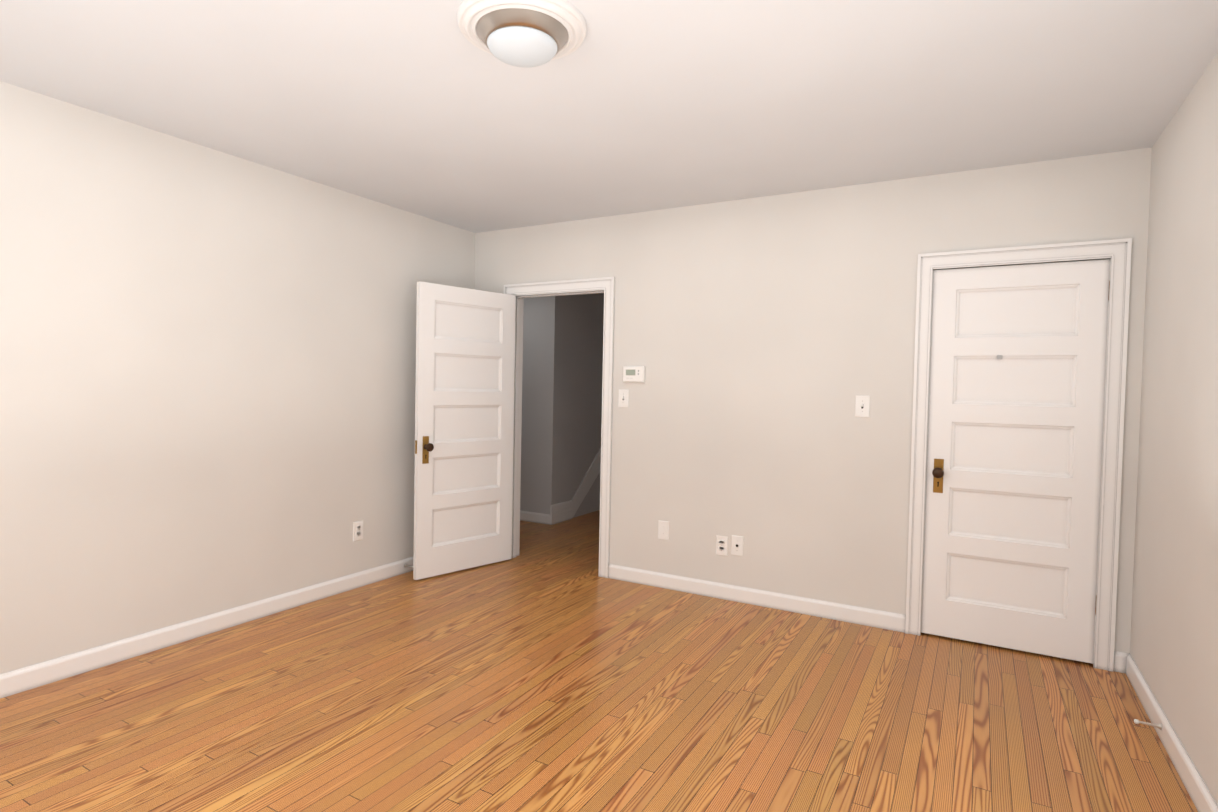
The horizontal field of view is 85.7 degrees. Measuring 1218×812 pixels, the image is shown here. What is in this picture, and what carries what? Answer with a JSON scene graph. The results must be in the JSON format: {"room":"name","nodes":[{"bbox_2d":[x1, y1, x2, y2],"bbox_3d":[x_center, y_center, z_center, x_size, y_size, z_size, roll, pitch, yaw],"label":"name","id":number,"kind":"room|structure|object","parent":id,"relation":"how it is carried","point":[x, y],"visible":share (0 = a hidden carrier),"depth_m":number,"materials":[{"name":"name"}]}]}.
{"room":"empty room","nodes":[
{"label":"empty room","id":0,"kind":"room"},
{"bbox_2d":[0,81,474,673],"bbox_3d":[-2.251,-0.067,3.309,0.120,2.550,4.520,2,2,29],"label":"wall","id":1,"kind":"structure","parent":0,"point":[206,381],"depth_m":3.34,"materials":[{"name":"paint"}]},
{"bbox_2d":[0,556,413,698],"bbox_3d":[-2.188,1.160,3.364,0.015,0.098,4.400,2,2,29],"label":"baseboard","id":2,"kind":"structure","parent":1,"relation":"attached to","point":[174,634],"depth_m":3.34,"materials":[{"name":"white paint"}]},
{"bbox_2d":[353,521,362,540],"bbox_3d":[-1.645,0.821,4.310,0.008,0.125,0.079,2,2,29],"label":"duplex electrical outlet","id":3,"kind":"object","parent":1,"relation":"attached to","point":[357,530],"visible":1,"depth_m":4.30,"materials":[{"name":"white plastic"}]},
{"bbox_2d":[520,293,603,517],"bbox_3d":[-0.641,-0.152,7.430,1.230,2.550,1.760,2,2,29],"label":"wall","id":4,"kind":"structure","parent":0,"point":[562,370],"depth_m":6.53,"materials":[{"name":"paint"}]},
{"bbox_2d":[0,510,1197,811],"bbox_3d":[-0.193,1.262,3.961,5.747,0.060,7.640,2,2,29],"label":"floor","id":5,"kind":"structure","parent":0,"point":[548,668],"depth_m":2.69,"materials":[{"name":"brown wood"}]},
{"bbox_2d":[0,0,1217,232],"bbox_3d":[-0.312,-1.303,2.262,4.447,0.060,4.640,2,2,29],"label":"ceiling","id":6,"kind":"structure","parent":0,"point":[424,108],"depth_m":2.65,"materials":[{"name":"paint"}]},
{"bbox_2d":[457,0,586,67],"bbox_3d":[-0.289,-1.214,2.193,0.428,0.114,0.428,2,2,29],"label":"ceiling light","id":7,"kind":"object","parent":6,"relation":"attached to","point":[526,33],"visible":1,"depth_m":2.11,"materials":[{"name":"white glass"}]},
{"bbox_2d":[474,147,1151,652],"bbox_3d":[0.207,-0.053,4.586,5.747,2.550,0.120,2,2,29],"label":"wall","id":8,"kind":"structure","parent":0,"point":[764,341],"depth_m":4.00,"materials":[{"name":"paint"}]},
{"bbox_2d":[413,281,515,579],"bbox_3d":[-1.021,0.170,4.743,0.171,2.020,0.829,3,2,43],"label":"open door","id":9,"kind":"structure","parent":8,"relation":"in","point":[464,397],"depth_m":4.70,"materials":[{"name":"white paint"}]},
{"bbox_2d":[504,277,614,577],"bbox_3d":[-0.371,0.141,4.912,0.967,2.119,0.163,2,2,29],"label":"trim","id":10,"kind":"structure","parent":8,"relation":"attached to","point":[604,285],"depth_m":4.67,"materials":[{"name":"white paint"}]},
{"bbox_2d":[618,389,628,407],"bbox_3d":[0.097,-0.053,4.567,0.079,0.125,0.020,2,2,29],"label":"light switch","id":11,"kind":"object","parent":8,"relation":"attached to","point":[623,400],"visible":1,"depth_m":4.57,"materials":[{"name":"white plastic"}]},
{"bbox_2d":[623,366,644,381],"bbox_3d":[0.171,-0.219,4.517,0.164,0.110,0.030,2,2,29],"label":"thermostat","id":12,"kind":"object","parent":8,"relation":"attached to","point":[633,373],"visible":0.96,"depth_m":4.50,"materials":[{"name":"white plastic"}]},
{"bbox_2d":[658,520,668,539],"bbox_3d":[0.368,0.840,4.437,0.079,0.125,0.007,2,2,29],"label":"electrical outlet plate","id":13,"kind":"object","parent":8,"relation":"attached to","point":[663,529],"visible":1,"depth_m":4.43,"materials":[{"name":"white plastic"}]},
{"bbox_2d":[716,535,727,555],"bbox_3d":[0.728,0.901,4.234,0.079,0.125,0.008,2,2,29],"label":"outlet","id":14,"kind":"object","parent":8,"relation":"attached to","point":[721,545],"visible":1,"depth_m":4.23,"materials":[{"name":"white plastic"}]},
{"bbox_2d":[731,535,743,555],"bbox_3d":[0.815,0.890,4.180,0.079,0.125,0.017,2,2,29],"label":"outlet","id":15,"kind":"object","parent":8,"relation":"attached to","point":[737,542],"visible":1,"depth_m":4.18,"materials":[{"name":"white plastic"}]},
{"bbox_2d":[608,564,905,632],"bbox_3d":[0.836,1.198,4.175,1.925,0.098,0.015,2,2,29],"label":"baseboard","id":16,"kind":"structure","parent":8,"relation":"attached to","point":[797,604],"depth_m":4.09,"materials":[{"name":"white paint"}]},
{"bbox_2d":[855,395,869,416],"bbox_3d":[1.465,0.002,3.796,0.079,0.125,0.020,2,2,29],"label":"light switch","id":17,"kind":"object","parent":8,"relation":"attached to","point":[862,406],"visible":1,"depth_m":3.80,"materials":[{"name":"white plastic"}]},
{"bbox_2d":[921,259,1109,663],"bbox_3d":[2.118,0.272,3.463,0.798,2.014,0.171,2,2,29],"label":"closed door","id":18,"kind":"structure","parent":8,"relation":"in","point":[1015,435],"depth_m":3.44,"materials":[{"name":"white paint"}]},
{"bbox_2d":[905,238,1131,671],"bbox_3d":[2.134,0.233,3.498,0.937,2.119,0.163,2,2,29],"label":"trim","id":19,"kind":"structure","parent":8,"relation":"attached to","point":[1117,252],"depth_m":3.26,"materials":[{"name":"white paint"}]},
{"bbox_2d":[1130,53,1217,803],"bbox_3d":[1.515,0.070,1.184,0.120,2.550,4.520,2,2,29],"label":"wall","id":20,"kind":"structure","parent":0,"point":[1174,638],"depth_m":2.51,"materials":[{"name":"paint"}]},
{"bbox_2d":[1113,651,1217,811],"bbox_3d":[1.452,1.292,1.310,0.037,0.098,4.400,2,2,29],"label":"baseboard","id":21,"kind":"structure","parent":20,"relation":"attached to","point":[1202,798],"depth_m":2.48,"materials":[{"name":"white paint"}]},
{"bbox_2d":[1134,719,1161,729],"bbox_3d":[2.141,1.263,2.609,0.085,0.024,0.024,2,2,29],"label":"door stop","id":22,"kind":"object","parent":21,"relation":"attached to","point":[1137,721],"visible":1,"depth_m":2.60,"materials":[{"name":"silver metal"}]},
{"bbox_3d":[-0.182,-0.119,6.596,3.090,2.550,3.000,2,2,29],"label":"wall","id":23,"kind":"structure","parent":0,"visible":0},
{"bbox_2d":[520,510,548,524],"bbox_3d":[-1.102,1.040,6.691,1.230,0.192,0.015,2,2,29],"label":"baseboard","id":24,"kind":"structure","parent":23,"relation":"attached to","point":[542,518],"depth_m":6.48,"materials":[{"name":"white paint"}]},
{"bbox_2d":[549,448,600,524],"bbox_3d":[-0.113,0.447,7.133,0.018,1.392,1.775,2,2,29],"label":"baseboard","id":25,"kind":"structure","parent":23,"relation":"attached to","point":[563,511],"depth_m":6.77,"materials":[{"name":"white paint"}]}
]}

